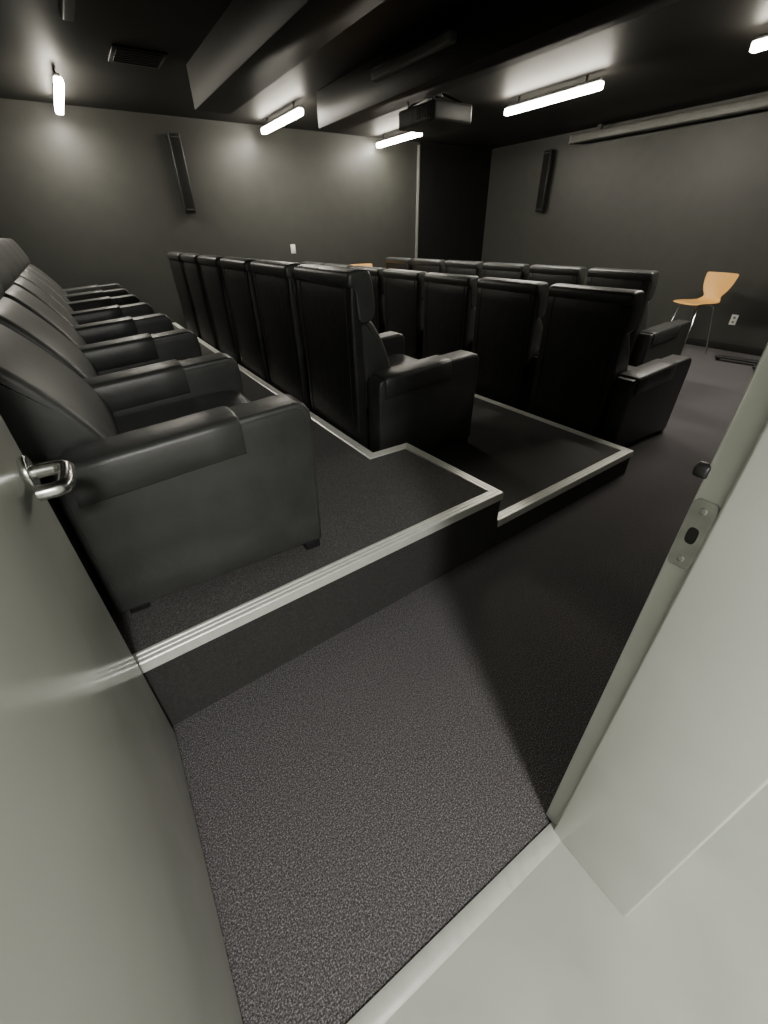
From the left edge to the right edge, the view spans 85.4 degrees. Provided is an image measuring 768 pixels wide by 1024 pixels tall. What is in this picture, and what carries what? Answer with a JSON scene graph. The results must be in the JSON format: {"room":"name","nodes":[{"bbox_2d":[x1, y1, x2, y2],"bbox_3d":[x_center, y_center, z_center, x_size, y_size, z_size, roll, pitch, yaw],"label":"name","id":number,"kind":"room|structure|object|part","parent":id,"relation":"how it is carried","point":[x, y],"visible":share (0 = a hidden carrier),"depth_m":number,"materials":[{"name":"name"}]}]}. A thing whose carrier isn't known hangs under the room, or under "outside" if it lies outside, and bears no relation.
{"room":"auditorium","nodes":[
{"label":"auditorium","id":0,"kind":"room"},
{"bbox_2d":[0,98,417,328],"bbox_3d":[-1.508,-4.191,6.425,8.350,2.800,0.100,-21,38,-27],"label":"wall","id":1,"kind":"structure","parent":0,"point":[90,196],"depth_m":5.53,"materials":[{"name":"grey paint"}]},
{"bbox_2d":[167,132,195,212],"bbox_3d":[-2.590,-4.320,5.332,0.140,0.800,0.134,-21,38,-27],"label":"wall speaker","id":2,"kind":"object","parent":1,"relation":"attached to","point":[175,145],"visible":1,"depth_m":5.27,"materials":[{"name":"black plastic"}]},
{"bbox_2d":[290,244,295,253],"bbox_3d":[-1.414,-4.098,6.481,0.076,0.120,0.011,-21,38,-27],"label":"light switch","id":3,"kind":"object","parent":1,"relation":"attached to","point":[293,250],"visible":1,"depth_m":6.48,"materials":[{"name":"white plastic"}]},
{"bbox_2d":[415,145,419,258],"bbox_3d":[0.586,-4.907,7.478,0.020,2.560,0.055,-21,38,-27],"label":"bead","id":4,"kind":"object","parent":1,"relation":"attached to","point":[418,146],"depth_m":7.16},
{"bbox_2d":[0,0,767,148],"bbox_3d":[0.476,-3.631,3.102,8.150,0.100,7.240,-21,38,-27],"label":"ceiling","id":5,"kind":"structure","parent":0,"point":[683,54],"depth_m":3.70,"materials":[{"name":"black paint"}]},
{"bbox_2d":[52,69,63,114],"bbox_3d":[-3.117,-4.004,3.968,0.068,0.134,1.200,-21,38,-27],"label":"ceiling lamp","id":6,"kind":"object","parent":5,"relation":"attached to","point":[58,82],"visible":1,"depth_m":3.79,"materials":[{"name":"white plastic"}]},
{"bbox_2d":[58,0,74,21],"bbox_3d":[-1.598,-2.769,2.079,0.068,0.134,1.200,-21,38,-27],"label":"ceiling lamp","id":7,"kind":"object","parent":5,"relation":"attached to","point":[66,8],"visible":1,"depth_m":2.41,"materials":[{"name":"black metal"}]},
{"bbox_2d":[108,44,167,68],"bbox_3d":[-2.020,-3.721,3.410,0.400,0.020,0.400,-21,38,-27],"label":"ceiling vent","id":8,"kind":"object","parent":5,"relation":"attached to","point":[121,54],"depth_m":3.37,"materials":[{"name":"black metal"}]},
{"bbox_2d":[261,102,303,133],"bbox_3d":[-1.240,-4.706,4.970,0.068,0.134,1.200,-21,38,-27],"label":"ceiling lamp","id":9,"kind":"object","parent":5,"relation":"attached to","point":[295,112],"visible":1,"depth_m":4.88,"materials":[{"name":"white plastic"}]},
{"bbox_2d":[186,0,384,113],"bbox_3d":[-0.195,-2.627,1.967,0.320,0.290,5.020,-21,38,-27],"label":"ceiling beam","id":10,"kind":"structure","parent":5,"relation":"attached to","point":[253,44],"depth_m":2.65,"materials":[{"name":"grey paint"}]},
{"bbox_2d":[376,131,422,147],"bbox_3d":[0.203,-5.416,5.995,0.068,0.134,1.090,-21,38,-27],"label":"ceiling lamp","id":11,"kind":"object","parent":5,"relation":"attached to","point":[404,136],"visible":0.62,"depth_m":6.00,"materials":[{"name":"white plastic"}]},
{"bbox_2d":[371,14,456,81],"bbox_3d":[0.192,-3.486,3.132,0.068,0.164,1.020,-21,38,-27],"label":"ceiling lamp","id":12,"kind":"object","parent":5,"relation":"attached to","point":[443,38],"visible":1,"depth_m":3.06,"materials":[{"name":"black metal"}]},
{"bbox_3d":[-0.004,-3.683,3.361,0.016,0.084,0.016,-21,38,-27],"label":"stem","id":13,"kind":"part","parent":12,"relation":"part of","materials":[{"name":"black metal"}]},
{"bbox_3d":[0.386,-3.356,2.860,0.016,0.084,0.016,-21,38,-27],"label":"stem","id":14,"kind":"part","parent":12,"relation":"part of","materials":[{"name":"black metal"}]},
{"bbox_2d":[399,92,471,134],"bbox_3d":[0.450,-3.613,3.579,0.474,0.461,0.520,-21,38,-27],"label":"ceiling projector","id":15,"kind":"object","parent":5,"relation":"hanging from","point":[434,116],"depth_m":3.55,"materials":[{"name":"black plastic"}]},
{"bbox_2d":[316,0,680,130],"bbox_3d":[0.839,-3.080,2.619,0.280,0.290,5.220,-21,38,-27],"label":"ceiling beam","id":16,"kind":"structure","parent":5,"relation":"attached to","point":[493,36],"depth_m":2.78,"materials":[{"name":"grey paint"}]},
{"bbox_2d":[504,74,603,115],"bbox_3d":[1.719,-4.316,4.307,0.068,0.134,1.200,-21,38,-27],"label":"ceiling lamp","id":17,"kind":"object","parent":5,"relation":"attached to","point":[593,85],"visible":1,"depth_m":4.23,"materials":[{"name":"white plastic"}]},
{"bbox_2d":[569,96,767,144],"bbox_3d":[3.994,-4.573,4.663,0.120,0.170,4.370,-21,38,-27],"label":"screen housing","id":18,"kind":"object","parent":5,"relation":"attached to","point":[761,103],"visible":1,"depth_m":5.13,"materials":[{"name":"black plastic"}]},
{"bbox_2d":[750,33,767,52],"bbox_3d":[3.117,-3.275,2.711,0.068,0.134,1.200,-21,38,-27],"label":"ceiling lamp","id":19,"kind":"object","parent":5,"relation":"attached to","point":[761,43],"visible":1,"depth_m":3.09,"materials":[{"name":"white plastic"}]},
{"bbox_2d":[418,141,491,260],"bbox_3d":[1.267,-5.181,7.833,1.620,2.600,0.050,-21,38,-27],"label":"wall","id":20,"kind":"structure","parent":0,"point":[454,179],"depth_m":7.51,"materials":[{"name":"black paint"}]},
{"bbox_2d":[172,344,767,1023],"bbox_3d":[0.802,-0.612,3.434,9.200,0.100,9.900,-21,38,-27],"label":"floor","id":21,"kind":"structure","parent":0,"point":[351,799],"depth_m":1.19,"materials":[{"name":"carpet"}]},
{"bbox_2d":[95,322,503,726],"bbox_3d":[-2.108,-0.919,3.579,2.524,0.336,6.212,-21,38,-27],"label":"platform","id":22,"kind":"object","parent":21,"relation":"on","point":[395,520],"visible":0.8,"depth_m":1.63,"materials":[{"name":"carpet"}]},
{"bbox_2d":[6,238,128,301],"bbox_3d":[-3.386,-2.385,4.567,0.986,1.054,0.907,-21,38,-27],"label":"recliner armchair","id":23,"kind":"object","parent":22,"relation":"on","point":[113,289],"visible":0.2,"depth_m":4.39,"materials":[{"name":"black leather"}]},
{"bbox_2d":[28,264,66,294],"bbox_3d":[-3.573,-2.372,4.430,0.314,0.538,0.570,-21,38,-27],"label":"cushion","id":24,"kind":"object","parent":23,"relation":"on","point":[31,266],"depth_m":4.35,"materials":[{"name":"black leather"}]},
{"bbox_3d":[-3.481,-2.416,5.004,0.735,0.553,0.135,-21,38,-27],"label":"armrest","id":25,"kind":"part","parent":23,"relation":"part of","materials":[{"name":"black leather"}]},
{"bbox_3d":[-3.074,-2.075,4.482,0.735,0.553,0.135,-21,38,-27],"label":"armrest","id":26,"kind":"part","parent":23,"relation":"part of","materials":[{"name":"black leather"}]},
{"bbox_2d":[0,238,140,310],"bbox_3d":[-2.936,-2.019,4.006,0.986,1.054,0.783,-21,38,-27],"label":"recliner armchair","id":27,"kind":"object","parent":22,"relation":"on","point":[92,303],"visible":0.23,"depth_m":3.80,"materials":[{"name":"black leather"}]},
{"bbox_2d":[25,267,69,301],"bbox_3d":[-3.157,-2.034,3.913,0.314,0.538,0.570,-21,38,-27],"label":"cushion","id":28,"kind":"object","parent":27,"relation":"on","point":[27,269],"depth_m":3.82,"materials":[{"name":"black leather"}]},
{"bbox_3d":[-2.658,-1.736,3.965,0.735,0.553,0.135,-21,38,-27],"label":"armrest","id":29,"kind":"part","parent":27,"relation":"part of","materials":[{"name":"black leather"}]},
{"bbox_2d":[0,239,154,324],"bbox_3d":[-2.519,-1.681,3.489,0.986,1.054,0.783,-21,38,-27],"label":"recliner armchair","id":30,"kind":"object","parent":22,"relation":"on","point":[136,309],"visible":0.29,"depth_m":3.28,"materials":[{"name":"black leather"}]},
{"bbox_2d":[20,271,73,311],"bbox_3d":[-2.740,-1.696,3.396,0.314,0.538,0.570,-21,38,-27],"label":"cushion","id":31,"kind":"object","parent":30,"relation":"on","point":[24,274],"depth_m":3.29,"materials":[{"name":"black leather"}]},
{"bbox_3d":[-2.242,-1.398,3.447,0.735,0.553,0.135,-21,38,-27],"label":"armrest","id":32,"kind":"part","parent":30,"relation":"part of","materials":[{"name":"black leather"}]},
{"bbox_2d":[0,247,173,343],"bbox_3d":[-2.103,-1.343,2.971,0.986,1.054,0.783,-21,38,-27],"label":"recliner armchair","id":33,"kind":"object","parent":22,"relation":"on","point":[100,331],"visible":0.3,"depth_m":2.77,"materials":[{"name":"black leather"}]},
{"bbox_2d":[14,277,78,325],"bbox_3d":[-2.324,-1.358,2.878,0.314,0.538,0.570,-21,38,-27],"label":"cushion","id":34,"kind":"object","parent":33,"relation":"on","point":[21,282],"depth_m":2.77,"materials":[{"name":"black leather"}]},
{"bbox_3d":[-1.826,-1.060,2.930,0.735,0.553,0.135,-21,38,-27],"label":"armrest","id":35,"kind":"part","parent":33,"relation":"part of","materials":[{"name":"black leather"}]},
{"bbox_2d":[0,261,201,375],"bbox_3d":[-1.687,-1.004,2.454,0.986,1.054,0.783,-21,38,-27],"label":"recliner armchair","id":36,"kind":"object","parent":22,"relation":"on","point":[120,354],"visible":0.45,"depth_m":2.27,"materials":[{"name":"black leather"}]},
{"bbox_2d":[4,284,85,345],"bbox_3d":[-1.908,-1.020,2.361,0.314,0.538,0.570,-21,38,-27],"label":"cushion","id":37,"kind":"object","parent":36,"relation":"on","point":[13,292],"depth_m":2.24,"materials":[{"name":"black leather"}]},
{"bbox_3d":[-1.410,-0.722,2.413,0.735,0.553,0.135,-21,38,-27],"label":"armrest","id":38,"kind":"part","parent":36,"relation":"part of","materials":[{"name":"black leather"}]},
{"bbox_2d":[0,284,244,416],"bbox_3d":[-1.271,-0.666,1.937,0.986,1.054,0.783,-21,38,-27],"label":"recliner armchair","id":39,"kind":"object","parent":22,"relation":"on","point":[137,389],"visible":0.41,"depth_m":1.75,"materials":[{"name":"black leather"}]},
{"bbox_2d":[0,297,97,378],"bbox_3d":[-1.492,-0.682,1.844,0.314,0.538,0.570,-21,38,-27],"label":"cushion","id":40,"kind":"object","parent":39,"relation":"on","point":[13,315],"depth_m":1.72,"materials":[{"name":"black leather"}]},
{"bbox_3d":[-0.993,-0.384,1.895,0.735,0.553,0.135,-21,38,-27],"label":"armrest","id":41,"kind":"part","parent":39,"relation":"part of","materials":[{"name":"black leather"}]},
{"bbox_2d":[0,324,321,613],"bbox_3d":[-0.855,-0.328,1.420,0.986,1.054,0.783,-21,38,-27],"label":"recliner armchair","id":42,"kind":"object","parent":22,"relation":"on","point":[164,500],"visible":0.88,"depth_m":1.27,"materials":[{"name":"black leather"}]},
{"bbox_2d":[0,324,117,482],"bbox_3d":[-1.076,-0.344,1.327,0.314,0.538,0.570,-21,38,-27],"label":"cushion","id":43,"kind":"object","parent":42,"relation":"on","point":[47,409],"depth_m":1.15,"materials":[{"name":"black leather"}]},
{"bbox_2d":[113,390,250,433],"bbox_3d":[-0.756,-0.271,1.623,0.638,0.181,0.594,-21,38,-27],"label":"seat cushion","id":44,"kind":"object","parent":42,"relation":"on","point":[228,398],"depth_m":1.70,"materials":[{"name":"black leather"}]},
{"bbox_3d":[-0.577,-0.046,1.378,0.735,0.553,0.135,-21,38,-27],"label":"armrest","id":45,"kind":"part","parent":42,"relation":"part of","materials":[{"name":"black leather"}]},
{"bbox_2d":[301,261,326,264],"bbox_3d":[-0.666,-3.110,6.175,0.830,1.054,0.877,-21,38,-27],"label":"recliner armchair","id":46,"kind":"object","parent":21,"relation":"on","point":[305,262],"visible":0.05,"depth_m":5.68,"materials":[{"name":"black leather"}]},
{"bbox_2d":[324,263,352,267],"bbox_3d":[-0.242,-2.754,5.631,0.830,1.054,0.753,-21,38,-27],"label":"recliner armchair","id":47,"kind":"object","parent":21,"relation":"on","point":[327,264],"visible":0.05,"depth_m":5.17,"materials":[{"name":"black leather"}]},
{"bbox_2d":[352,264,371,266],"bbox_3d":[-0.271,-3.626,7.019,0.436,0.948,0.447,-21,38,-27],"label":"chair","id":48,"kind":"object","parent":21,"relation":"on","point":[367,265],"visible":0.12,"depth_m":6.94,"materials":[{"name":"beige wood"}]},
{"bbox_2d":[351,266,385,332],"bbox_3d":[0.149,-2.426,5.129,0.830,1.054,0.753,-21,38,-27],"label":"recliner armchair","id":49,"kind":"object","parent":21,"relation":"on","point":[376,273],"visible":0.18,"depth_m":4.68,"materials":[{"name":"black leather"}]},
{"bbox_2d":[383,294,384,331],"bbox_3d":[-0.093,-2.434,5.025,0.235,0.538,0.540,-21,38,-27],"label":"cushion","id":50,"kind":"object","parent":49,"relation":"on","point":[383,294],"depth_m":4.76,"materials":[{"name":"black leather"}]},
{"bbox_2d":[385,257,413,269],"bbox_3d":[0.542,-3.642,6.940,0.830,1.054,0.897,-21,38,-27],"label":"recliner armchair","id":51,"kind":"object","parent":21,"relation":"on","point":[402,263],"visible":0.16,"depth_m":6.46,"materials":[{"name":"black leather"}]},
{"bbox_2d":[383,269,426,359],"bbox_3d":[0.539,-2.098,4.628,0.830,1.054,0.753,-21,38,-27],"label":"recliner armchair","id":52,"kind":"object","parent":21,"relation":"on","point":[403,289],"visible":0.44,"depth_m":4.34,"materials":[{"name":"black leather"}]},
{"bbox_2d":[421,300,423,348],"bbox_3d":[0.297,-2.106,4.524,0.235,0.538,0.540,-21,38,-27],"label":"cushion","id":53,"kind":"object","parent":52,"relation":"on","point":[422,300],"depth_m":4.29,"materials":[{"name":"black leather"}]},
{"bbox_2d":[412,258,445,272],"bbox_3d":[0.977,-3.276,6.381,0.830,1.054,0.773,-21,38,-27],"label":"recliner armchair","id":54,"kind":"object","parent":21,"relation":"on","point":[419,264],"visible":0.2,"depth_m":5.94,"materials":[{"name":"black leather"}]},
{"bbox_2d":[422,272,478,358],"bbox_3d":[0.930,-1.771,4.127,0.830,1.054,0.753,-21,38,-27],"label":"recliner armchair","id":55,"kind":"object","parent":21,"relation":"on","point":[449,299],"visible":0.47,"depth_m":3.82,"materials":[{"name":"black leather"}]},
{"bbox_2d":[468,307,475,351],"bbox_3d":[0.688,-1.778,4.022,0.235,0.538,0.540,-21,38,-27],"label":"cushion","id":56,"kind":"object","parent":55,"relation":"on","point":[473,310],"depth_m":3.78,"materials":[{"name":"black leather"}]},
{"bbox_2d":[347,821,560,1023],"bbox_3d":[0.106,1.003,0.937,0.882,0.009,0.042,-21,38,-27],"label":"threshold strip","id":57,"kind":"object","parent":21,"relation":"on","point":[400,988],"visible":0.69,"depth_m":0.96,"materials":[{"name":"metal"}]},
{"bbox_2d":[444,260,483,307],"bbox_3d":[1.378,-2.939,5.865,0.830,1.054,0.773,-21,38,-27],"label":"recliner armchair","id":58,"kind":"object","parent":21,"relation":"on","point":[474,268],"visible":0.2,"depth_m":5.42,"materials":[{"name":"black leather"}]},
{"bbox_2d":[482,262,529,279],"bbox_3d":[1.780,-2.603,5.350,0.830,1.054,0.773,-21,38,-27],"label":"recliner armchair","id":59,"kind":"object","parent":21,"relation":"on","point":[518,271],"visible":0.23,"depth_m":4.90,"materials":[{"name":"black leather"}]},
{"bbox_2d":[472,277,547,412],"bbox_3d":[1.320,-1.443,3.626,0.830,1.054,0.753,-21,38,-27],"label":"recliner armchair","id":60,"kind":"object","parent":21,"relation":"on","point":[508,328],"visible":0.63,"depth_m":3.38,"materials":[{"name":"black leather"}]},
{"bbox_3d":[1.524,-1.143,3.560,0.735,0.553,0.135,-21,38,-27],"label":"armrest","id":61,"kind":"part","parent":60,"relation":"part of","materials":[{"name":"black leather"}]},
{"bbox_2d":[527,318,542,378],"bbox_3d":[1.078,-1.450,3.521,0.235,0.538,0.540,-21,38,-27],"label":"cushion","id":62,"kind":"object","parent":60,"relation":"on","point":[538,331],"depth_m":3.30,"materials":[{"name":"black leather"}]},
{"bbox_2d":[424,394,633,546],"bbox_3d":[-0.691,-1.427,4.450,1.654,0.171,6.073,-21,38,-27],"label":"platform","id":63,"kind":"object","parent":21,"relation":"on","point":[541,466],"visible":0.4,"depth_m":2.63,"materials":[{"name":"carpet"}]},
{"bbox_2d":[167,252,201,339],"bbox_3d":[-2.163,-2.761,5.395,0.830,1.054,0.937,-21,38,-27],"label":"recliner armchair","id":64,"kind":"object","parent":63,"relation":"on","point":[177,267],"visible":0.24,"depth_m":5.09,"materials":[{"name":"black leather"}]},
{"bbox_2d":[180,253,219,350],"bbox_3d":[-1.697,-2.381,4.813,0.830,1.054,0.813,-21,38,-27],"label":"recliner armchair","id":65,"kind":"object","parent":63,"relation":"on","point":[192,268],"visible":0.29,"depth_m":4.55,"materials":[{"name":"black leather"}]},
{"bbox_2d":[198,254,241,365],"bbox_3d":[-1.266,-2.028,4.274,0.830,1.054,0.813,-21,38,-27],"label":"recliner armchair","id":66,"kind":"object","parent":63,"relation":"on","point":[211,269],"visible":0.34,"depth_m":4.01,"materials":[{"name":"black leather"}]},
{"bbox_2d":[220,257,271,385],"bbox_3d":[-0.834,-1.676,3.735,0.830,1.054,0.813,-21,38,-27],"label":"recliner armchair","id":67,"kind":"object","parent":63,"relation":"on","point":[238,275],"visible":0.34,"depth_m":3.47,"materials":[{"name":"black leather"}]},
{"bbox_2d":[250,260,404,411],"bbox_3d":[-0.402,-1.324,3.196,0.830,1.054,0.813,-21,38,-27],"label":"recliner armchair","id":68,"kind":"object","parent":63,"relation":"on","point":[275,283],"visible":0.43,"depth_m":2.95,"materials":[{"name":"black leather"}]},
{"bbox_3d":[-0.182,-1.010,3.109,0.735,0.553,0.135,-21,38,-27],"label":"armrest","id":69,"kind":"part","parent":68,"relation":"part of","materials":[{"name":"black leather"}]},
{"bbox_2d":[293,264,478,452],"bbox_3d":[0.029,-0.972,2.657,0.830,1.054,0.813,-21,38,-27],"label":"recliner armchair","id":70,"kind":"object","parent":63,"relation":"on","point":[380,401],"visible":0.94,"depth_m":2.42,"materials":[{"name":"black leather"}]},
{"bbox_2d":[362,321,389,409],"bbox_3d":[-0.212,-0.980,2.553,0.235,0.538,0.600,-21,38,-27],"label":"cushion","id":71,"kind":"object","parent":70,"relation":"on","point":[376,359],"depth_m":2.31,"materials":[{"name":"black leather"}]},
{"bbox_2d":[388,354,417,367],"bbox_3d":[0.063,-0.890,2.826,0.638,0.181,0.624,-21,38,-27],"label":"seat cushion","id":72,"kind":"object","parent":70,"relation":"on","point":[395,359],"depth_m":2.95,"materials":[{"name":"black leather"}]},
{"bbox_3d":[0.250,-0.658,2.570,0.735,0.553,0.135,-21,38,-27],"label":"armrest","id":73,"kind":"part","parent":70,"relation":"part of","materials":[{"name":"black leather"}]},
{"bbox_2d":[528,264,586,326],"bbox_3d":[2.181,-2.265,4.835,0.830,1.054,0.773,-21,38,-27],"label":"recliner armchair","id":74,"kind":"object","parent":21,"relation":"on","point":[551,274],"visible":0.21,"depth_m":4.41,"materials":[{"name":"black leather"}]},
{"bbox_2d":[528,283,691,445],"bbox_3d":[1.711,-1.115,3.124,0.830,1.054,0.753,-21,38,-27],"label":"recliner armchair","id":75,"kind":"object","parent":21,"relation":"on","point":[584,381],"visible":0.99,"depth_m":2.91,"materials":[{"name":"black leather"}]},
{"bbox_2d":[609,334,629,399],"bbox_3d":[1.469,-1.123,3.020,0.235,0.538,0.540,-21,38,-27],"label":"cushion","id":76,"kind":"object","parent":75,"relation":"on","point":[623,365],"depth_m":2.82,"materials":[{"name":"black leather"}]},
{"bbox_3d":[1.915,-0.815,3.058,0.735,0.553,0.135,-21,38,-27],"label":"armrest","id":77,"kind":"part","parent":75,"relation":"part of","materials":[{"name":"black leather"}]},
{"bbox_2d":[586,267,690,366],"bbox_3d":[2.582,-1.929,4.319,0.830,1.054,0.773,-21,38,-27],"label":"recliner armchair","id":78,"kind":"object","parent":21,"relation":"on","point":[660,341],"visible":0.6,"depth_m":4.01,"materials":[{"name":"black leather"}]},
{"bbox_2d":[633,302,647,348],"bbox_3d":[2.341,-1.936,4.215,0.235,0.538,0.560,-21,38,-27],"label":"cushion","id":79,"kind":"object","parent":78,"relation":"on","point":[643,325],"depth_m":4.01,"materials":[{"name":"black leather"}]},
{"bbox_3d":[2.792,-1.624,4.247,0.735,0.553,0.135,-21,38,-27],"label":"armrest","id":80,"kind":"part","parent":78,"relation":"part of","materials":[{"name":"black leather"}]},
{"bbox_2d":[671,272,738,355],"bbox_3d":[3.953,-2.513,5.281,0.447,0.903,0.436,-8,34,-10],"label":"chair","id":81,"kind":"object","parent":21,"relation":"on","point":[716,284],"visible":1,"depth_m":5.17,"materials":[{"name":"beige wood"}]},
{"bbox_2d":[715,354,758,369],"bbox_3d":[4.417,-2.180,4.553,0.695,1.160,0.760,0,34,1],"label":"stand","id":82,"kind":"object","parent":21,"relation":"on","point":[717,357],"visible":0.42,"depth_m":4.98,"materials":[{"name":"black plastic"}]},
{"bbox_2d":[481,91,767,348],"bbox_3d":[3.894,-3.850,5.771,0.100,2.800,7.030,-21,38,-27],"label":"wall","id":83,"kind":"structure","parent":0,"point":[684,203],"depth_m":5.73,"materials":[{"name":"grey paint"}]},
{"bbox_2d":[535,149,554,211],"bbox_3d":[2.630,-5.390,6.796,0.134,0.800,0.140,-21,38,-27],"label":"wall speaker","id":84,"kind":"object","parent":83,"relation":"attached to","point":[548,157],"visible":1,"depth_m":6.74,"materials":[{"name":"black plastic"}]},
{"bbox_2d":[685,337,763,355],"bbox_3d":[3.876,-2.780,6.429,0.012,0.090,6.970,-21,38,-27],"label":"baseboard","id":85,"kind":"structure","parent":83,"relation":"attached to","point":[691,341],"depth_m":5.54,"materials":[{"name":"black paint"}]},
{"bbox_2d":[729,314,738,324],"bbox_3d":[4.536,-2.493,5.397,0.009,0.120,0.076,-21,38,-27],"label":"wall outlet","id":86,"kind":"object","parent":83,"relation":"attached to","point":[734,318],"visible":1,"depth_m":5.39,"materials":[{"name":"white plastic"}]},
{"bbox_2d":[554,420,767,916],"bbox_3d":[0.508,0.034,0.476,0.018,2.120,0.208,-21,38,-27],"label":"wall","id":87,"kind":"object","parent":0,"point":[684,748],"depth_m":0.68,"materials":[{"name":"white paint"}]},
{"bbox_3d":[-0.630,0.287,-0.214,0.873,2.700,0.205,-21,38,-27],"label":"wall","id":88,"kind":"structure","parent":0,"visible":0},
{"bbox_2d":[546,343,767,824],"bbox_3d":[0.516,0.006,0.491,0.030,2.150,0.244,-21,38,-27],"label":"door jamb","id":89,"kind":"structure","parent":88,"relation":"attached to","point":[750,416],"depth_m":0.67,"materials":[{"name":"grey paint"}]},
{"bbox_2d":[668,498,719,569],"bbox_3d":[0.447,0.034,0.603,0.006,0.118,0.035,-21,38,-27],"label":"strike plate","id":90,"kind":"object","parent":89,"relation":"attached to","point":[702,514],"depth_m":0.60,"materials":[{"name":"silver metal"}]},
{"bbox_2d":[692,461,710,478],"bbox_3d":[0.437,-0.057,0.570,0.022,0.022,0.018,-21,38,-27],"label":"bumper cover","id":91,"kind":"object","parent":89,"relation":"attached to","point":[701,469],"visible":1,"depth_m":0.56,"materials":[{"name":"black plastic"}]},
{"bbox_3d":[-0.248,0.292,0.083,0.030,2.150,0.244,-21,38,-27],"label":"door frame","id":92,"kind":"structure","parent":88,"relation":"attached to","visible":0},
{"bbox_2d":[0,415,242,1023],"bbox_3d":[-0.487,0.051,0.473,0.044,2.100,0.838,-21,38,-27],"label":"leaf","id":93,"kind":"object","parent":92,"relation":"attached to","point":[108,912],"visible":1,"depth_m":0.55,"materials":[{"name":"paint"}]},
{"bbox_2d":[17,455,40,490],"bbox_3d":[-0.659,-0.072,0.773,0.012,0.068,0.068,-21,38,-27],"label":"rose","id":94,"kind":"object","parent":93,"relation":"attached to","point":[23,462],"visible":0.84,"depth_m":0.75,"materials":[{"name":"metal"}]},
{"bbox_2d":[30,460,75,500],"bbox_3d":[-0.601,-0.060,0.754,0.074,0.026,0.127,-21,38,-27],"label":"lever","id":95,"kind":"object","parent":93,"relation":"attached to","point":[65,470],"visible":0.91,"depth_m":0.74,"materials":[{"name":"metal"}]}
]}

